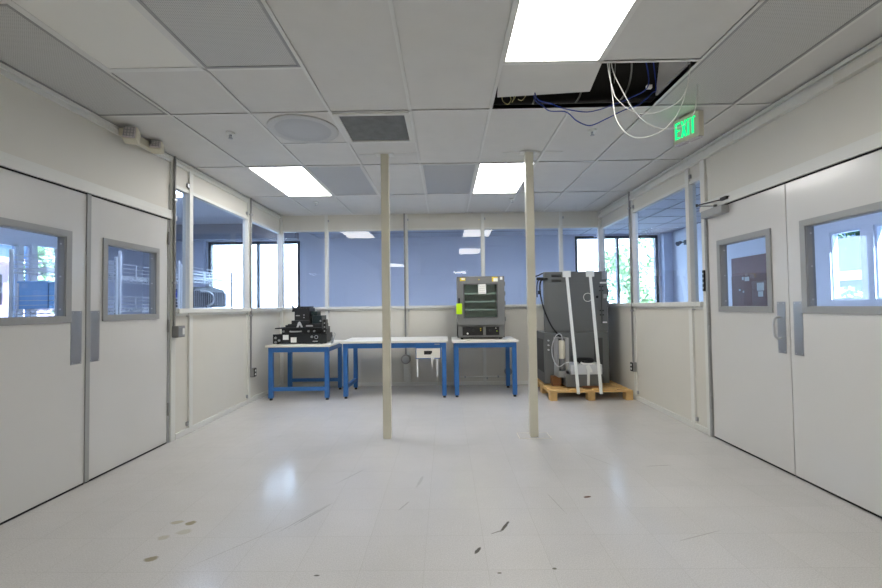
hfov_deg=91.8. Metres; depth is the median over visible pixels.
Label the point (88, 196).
door frame
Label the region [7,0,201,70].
ceiling panel
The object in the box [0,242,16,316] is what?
window
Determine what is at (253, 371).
conduit
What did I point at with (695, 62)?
grid
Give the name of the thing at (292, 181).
recessed light
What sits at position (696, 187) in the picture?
trim
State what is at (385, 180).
support post
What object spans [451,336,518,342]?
countertop
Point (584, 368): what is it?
tray
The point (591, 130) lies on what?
sprinkler
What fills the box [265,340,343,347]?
countertop
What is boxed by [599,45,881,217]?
trim
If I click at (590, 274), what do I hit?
strap
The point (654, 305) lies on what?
trim
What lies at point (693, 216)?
window
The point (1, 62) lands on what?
trim
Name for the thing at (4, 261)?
building
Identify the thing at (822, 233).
wall
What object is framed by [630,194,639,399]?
trim
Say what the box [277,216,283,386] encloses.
trim
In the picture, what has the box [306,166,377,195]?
ceiling vent
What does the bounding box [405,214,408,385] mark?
trim
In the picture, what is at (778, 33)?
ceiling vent
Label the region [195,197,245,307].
window
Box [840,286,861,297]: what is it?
shrub
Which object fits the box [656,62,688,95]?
tile
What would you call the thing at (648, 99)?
deck
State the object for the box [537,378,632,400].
wooden pallet
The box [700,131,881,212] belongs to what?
trim
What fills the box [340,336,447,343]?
countertop
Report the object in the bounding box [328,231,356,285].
window
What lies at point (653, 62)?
cable
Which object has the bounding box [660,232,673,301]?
trim
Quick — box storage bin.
[17,281,54,308]
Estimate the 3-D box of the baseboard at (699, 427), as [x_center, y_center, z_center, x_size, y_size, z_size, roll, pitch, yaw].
[2.551,1.344,5.399,0.020,0.055,2.685,-1,-2,1]
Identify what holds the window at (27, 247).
in the wall at (10, 236)
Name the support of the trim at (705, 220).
attached to the wall at (850, 111)
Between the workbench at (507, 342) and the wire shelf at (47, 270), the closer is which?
the wire shelf at (47, 270)
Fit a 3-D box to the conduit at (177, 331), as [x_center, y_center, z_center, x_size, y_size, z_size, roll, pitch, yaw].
[-2.542,-0.456,4.150,0.070,1.748,0.115,-1,-2,1]
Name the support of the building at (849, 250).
on the ground
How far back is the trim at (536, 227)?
6.83 m
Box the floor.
[0,384,881,587]
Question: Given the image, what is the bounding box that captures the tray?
[569,362,601,374]
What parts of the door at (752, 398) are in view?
closer arm, pull handle, push plate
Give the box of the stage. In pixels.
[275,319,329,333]
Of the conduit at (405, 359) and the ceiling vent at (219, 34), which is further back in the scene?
the conduit at (405, 359)
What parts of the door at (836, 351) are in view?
push plate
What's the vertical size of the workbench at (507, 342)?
0.775 m
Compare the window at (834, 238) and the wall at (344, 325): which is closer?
the window at (834, 238)
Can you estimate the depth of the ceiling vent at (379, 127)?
3.52 m
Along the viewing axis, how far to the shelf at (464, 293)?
6.39 m
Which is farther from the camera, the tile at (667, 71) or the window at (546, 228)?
the window at (546, 228)
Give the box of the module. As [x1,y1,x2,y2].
[311,311,325,323]
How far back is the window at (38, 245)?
7.03 m
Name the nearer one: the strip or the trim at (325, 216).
the strip
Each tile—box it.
[497,63,601,96]
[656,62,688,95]
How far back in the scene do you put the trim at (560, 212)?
6.79 m
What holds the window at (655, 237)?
in the wall at (435, 264)
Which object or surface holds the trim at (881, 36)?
attached to the wall at (850, 111)
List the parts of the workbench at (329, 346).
leg, leg, leg, leg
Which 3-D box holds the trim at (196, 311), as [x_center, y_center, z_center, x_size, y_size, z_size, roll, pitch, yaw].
[-2.579,0.215,5.487,0.100,0.072,2.685,-1,-2,1]
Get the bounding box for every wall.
[0,74,279,432]
[0,227,142,316]
[143,232,661,313]
[283,211,597,383]
[601,60,881,427]
[672,212,881,305]
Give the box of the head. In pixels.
[291,305,314,319]
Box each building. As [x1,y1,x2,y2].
[0,256,53,316]
[838,236,861,295]
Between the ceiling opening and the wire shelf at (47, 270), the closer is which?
the ceiling opening
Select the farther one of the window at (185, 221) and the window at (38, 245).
the window at (38, 245)
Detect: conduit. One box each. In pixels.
[172,156,184,337]
[249,198,256,376]
[401,213,410,381]
[627,192,636,371]
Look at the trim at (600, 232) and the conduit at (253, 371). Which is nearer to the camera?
the conduit at (253, 371)
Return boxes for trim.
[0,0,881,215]
[0,62,280,219]
[0,151,176,220]
[1,62,273,211]
[166,220,169,442]
[169,159,175,441]
[176,185,280,233]
[176,223,298,241]
[176,308,282,315]
[182,166,192,432]
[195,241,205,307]
[243,200,249,403]
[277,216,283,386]
[283,226,597,232]
[283,304,542,311]
[324,215,328,325]
[352,187,700,234]
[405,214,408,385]
[481,213,486,384]
[559,211,562,271]
[597,211,604,270]
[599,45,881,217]
[601,176,699,228]
[606,36,881,206]
[609,302,703,308]
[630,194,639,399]
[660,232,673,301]
[684,160,698,427]
[699,150,709,435]
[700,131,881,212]
[704,219,714,436]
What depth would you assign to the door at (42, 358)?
2.80 m
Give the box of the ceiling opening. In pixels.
[493,62,691,104]
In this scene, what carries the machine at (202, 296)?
on the wire shelf at (196, 278)
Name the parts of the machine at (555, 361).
pump motor, service panel, panel, service panel, latch rod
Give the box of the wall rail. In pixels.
[459,368,511,377]
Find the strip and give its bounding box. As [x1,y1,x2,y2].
[702,270,705,290]
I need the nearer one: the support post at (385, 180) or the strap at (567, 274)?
the support post at (385, 180)
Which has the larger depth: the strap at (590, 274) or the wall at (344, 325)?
the wall at (344, 325)
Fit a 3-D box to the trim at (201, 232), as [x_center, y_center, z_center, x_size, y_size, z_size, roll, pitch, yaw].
[-4.628,-1.203,8.398,3.600,0.295,0.220,-1,-2,1]
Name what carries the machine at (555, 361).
on the wooden pallet
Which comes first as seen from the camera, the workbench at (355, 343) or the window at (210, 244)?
the workbench at (355, 343)
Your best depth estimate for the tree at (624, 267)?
15.18 m
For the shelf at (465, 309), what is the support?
attached to the oven
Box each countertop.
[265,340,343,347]
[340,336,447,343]
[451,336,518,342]
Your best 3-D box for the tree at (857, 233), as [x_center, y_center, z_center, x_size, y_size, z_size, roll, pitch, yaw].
[28.585,-3.174,24.950,7.536,9.767,8.463,-1,-2,1]
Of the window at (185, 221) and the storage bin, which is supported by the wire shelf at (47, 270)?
the storage bin
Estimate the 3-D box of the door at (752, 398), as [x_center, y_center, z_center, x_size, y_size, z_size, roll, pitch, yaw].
[2.477,0.232,3.553,0.191,2.174,0.932,-1,-2,1]
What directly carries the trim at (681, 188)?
attached to the wall at (850, 111)
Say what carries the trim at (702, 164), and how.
attached to the wall at (850, 111)
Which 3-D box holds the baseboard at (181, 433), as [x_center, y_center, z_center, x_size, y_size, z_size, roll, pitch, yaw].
[-2.549,1.413,5.453,0.020,0.055,2.685,-1,-2,1]
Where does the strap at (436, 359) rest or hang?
hanging from the workbench at (355, 343)
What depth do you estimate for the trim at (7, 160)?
3.03 m
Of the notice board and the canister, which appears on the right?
the notice board
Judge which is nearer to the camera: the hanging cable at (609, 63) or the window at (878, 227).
the hanging cable at (609, 63)
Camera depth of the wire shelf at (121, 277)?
5.84 m
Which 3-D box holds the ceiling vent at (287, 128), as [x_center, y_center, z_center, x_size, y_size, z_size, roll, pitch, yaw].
[-1.145,-1.370,3.557,0.588,0.031,0.588,-1,-2,1]
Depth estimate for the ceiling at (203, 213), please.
7.52 m
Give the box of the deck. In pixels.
[565,98,654,103]
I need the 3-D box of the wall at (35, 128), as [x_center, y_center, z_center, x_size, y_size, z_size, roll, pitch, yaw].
[-2.659,-0.080,-0.044,0.045,2.733,13.850,-1,-2,1]
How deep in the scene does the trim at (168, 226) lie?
4.05 m
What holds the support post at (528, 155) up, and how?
on the floor
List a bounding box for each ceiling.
[102,0,881,238]
[176,195,242,224]
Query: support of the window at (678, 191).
in the wall at (850, 111)
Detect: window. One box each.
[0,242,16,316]
[24,245,29,316]
[38,245,55,248]
[176,189,186,307]
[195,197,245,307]
[208,241,299,307]
[213,239,654,307]
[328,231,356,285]
[407,229,481,305]
[484,228,559,271]
[575,235,658,302]
[634,191,678,302]
[691,182,696,301]
[831,228,862,298]
[875,224,881,298]
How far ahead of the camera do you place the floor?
2.65 m
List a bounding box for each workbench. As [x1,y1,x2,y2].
[265,340,343,400]
[340,336,447,398]
[451,336,518,396]
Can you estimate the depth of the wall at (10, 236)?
8.26 m
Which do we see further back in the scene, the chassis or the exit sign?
the chassis
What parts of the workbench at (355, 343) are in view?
leg, leg, bench drawer, leg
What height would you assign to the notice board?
1.015 m
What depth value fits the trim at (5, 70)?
3.15 m
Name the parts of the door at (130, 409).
push plate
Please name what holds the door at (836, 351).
in the wall at (850, 111)
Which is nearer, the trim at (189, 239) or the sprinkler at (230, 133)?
the sprinkler at (230, 133)
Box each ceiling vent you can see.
[0,4,167,115]
[137,0,300,68]
[254,113,345,143]
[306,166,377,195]
[332,112,413,142]
[421,164,476,194]
[655,0,881,105]
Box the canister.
[559,340,564,358]
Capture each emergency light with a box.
[119,126,164,153]
[675,240,686,245]
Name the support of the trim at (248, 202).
attached to the wall at (35, 128)
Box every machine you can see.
[176,287,225,307]
[535,271,608,387]
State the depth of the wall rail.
6.71 m
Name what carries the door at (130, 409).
in the wall at (35, 128)
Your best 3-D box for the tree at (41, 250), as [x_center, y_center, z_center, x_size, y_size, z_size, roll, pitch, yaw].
[-14.624,-0.616,16.513,3.251,5.321,2.688,0,-2,-26]
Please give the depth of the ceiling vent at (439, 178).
4.98 m
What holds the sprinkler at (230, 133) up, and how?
attached to the ceiling at (451, 50)
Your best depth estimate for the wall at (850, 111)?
3.91 m
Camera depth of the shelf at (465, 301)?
6.10 m
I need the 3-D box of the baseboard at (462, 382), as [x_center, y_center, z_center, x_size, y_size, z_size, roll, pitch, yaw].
[0.016,1.416,6.758,5.120,0.055,0.020,-1,-2,1]
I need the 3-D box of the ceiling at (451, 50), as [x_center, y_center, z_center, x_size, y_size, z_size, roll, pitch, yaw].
[1.027,-1.476,1.081,7.430,0.024,16.100,-1,-2,1]
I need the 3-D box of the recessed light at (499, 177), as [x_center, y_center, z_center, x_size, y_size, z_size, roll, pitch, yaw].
[0.700,-1.361,5.061,0.588,0.025,1.197,-1,-2,1]
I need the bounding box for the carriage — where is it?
[285,320,322,327]
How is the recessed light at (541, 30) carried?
in the ceiling at (451, 50)
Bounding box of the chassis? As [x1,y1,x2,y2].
[273,332,331,343]
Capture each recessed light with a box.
[248,167,331,196]
[472,163,534,193]
[503,0,637,62]
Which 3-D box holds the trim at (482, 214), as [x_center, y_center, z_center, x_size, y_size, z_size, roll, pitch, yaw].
[0.678,0.069,6.815,0.050,2.733,0.077,-1,-2,1]
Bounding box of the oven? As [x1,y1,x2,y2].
[456,276,505,338]
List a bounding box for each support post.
[375,153,393,438]
[517,151,551,438]
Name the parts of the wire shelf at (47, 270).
shelf, shelf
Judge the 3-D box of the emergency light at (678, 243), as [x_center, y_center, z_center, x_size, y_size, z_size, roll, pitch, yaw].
[4.742,-1.011,8.268,0.163,0.108,0.520,-1,-2,1]
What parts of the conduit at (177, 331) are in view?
plate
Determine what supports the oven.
on the workbench at (507, 342)
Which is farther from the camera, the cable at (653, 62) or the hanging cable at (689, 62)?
the cable at (653, 62)
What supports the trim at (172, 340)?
attached to the wall at (35, 128)
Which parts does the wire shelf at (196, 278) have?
shelf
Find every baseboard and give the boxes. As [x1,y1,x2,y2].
[175,384,280,439]
[283,381,527,386]
[622,392,707,433]
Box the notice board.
[731,253,767,305]
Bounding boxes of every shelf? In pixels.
[8,248,117,316]
[108,251,179,313]
[176,264,232,308]
[464,293,496,294]
[465,301,496,301]
[465,309,496,309]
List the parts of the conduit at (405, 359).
plate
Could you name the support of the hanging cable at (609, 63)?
hanging from the ceiling at (451, 50)
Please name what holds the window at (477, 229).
in the wall at (344, 325)
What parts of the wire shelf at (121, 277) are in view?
shelf, shelf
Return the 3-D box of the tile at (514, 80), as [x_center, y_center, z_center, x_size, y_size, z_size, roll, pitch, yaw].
[0.699,-1.463,2.761,0.650,0.058,0.599,-1,-2,6]
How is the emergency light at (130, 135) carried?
attached to the wall at (35, 128)
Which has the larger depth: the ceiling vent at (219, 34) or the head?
the head
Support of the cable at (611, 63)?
hanging from the ceiling at (451, 50)
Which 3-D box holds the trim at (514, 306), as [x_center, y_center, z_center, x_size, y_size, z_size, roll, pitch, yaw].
[0.000,0.216,6.807,5.120,0.067,0.100,-1,-2,1]
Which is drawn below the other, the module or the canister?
the canister
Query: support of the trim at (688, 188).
attached to the wall at (850, 111)
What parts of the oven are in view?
control panel, plate, control panel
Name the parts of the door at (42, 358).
push plate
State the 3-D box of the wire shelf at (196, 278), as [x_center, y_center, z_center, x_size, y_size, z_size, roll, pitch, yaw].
[-4.338,0.538,7.581,0.488,1.970,1.648,-1,-2,1]
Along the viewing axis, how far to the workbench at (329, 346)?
5.81 m
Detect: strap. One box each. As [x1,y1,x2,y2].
[436,359,437,376]
[562,271,579,393]
[586,271,602,393]
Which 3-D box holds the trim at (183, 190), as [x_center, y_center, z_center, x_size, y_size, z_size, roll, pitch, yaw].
[-2.612,-1.018,5.522,0.067,0.034,2.685,-1,-2,1]
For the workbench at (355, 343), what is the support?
on the floor
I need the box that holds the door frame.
[83,194,91,482]
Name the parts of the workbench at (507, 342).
leg, leg, leg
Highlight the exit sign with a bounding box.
[673,110,703,146]
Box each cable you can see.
[533,62,656,125]
[534,63,648,112]
[607,62,690,114]
[609,63,688,137]
[611,63,697,129]
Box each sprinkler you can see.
[226,131,234,138]
[588,128,595,135]
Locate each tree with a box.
[7,247,54,312]
[605,238,654,302]
[837,230,859,238]
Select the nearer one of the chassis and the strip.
the strip
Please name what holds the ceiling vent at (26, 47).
in the ceiling at (451, 50)
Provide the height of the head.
0.220 m
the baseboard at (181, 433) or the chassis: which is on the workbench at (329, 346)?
the chassis
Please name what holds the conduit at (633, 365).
attached to the wall at (850, 111)
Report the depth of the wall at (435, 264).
9.12 m
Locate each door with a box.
[0,168,85,524]
[85,196,169,482]
[696,184,795,475]
[785,149,881,518]

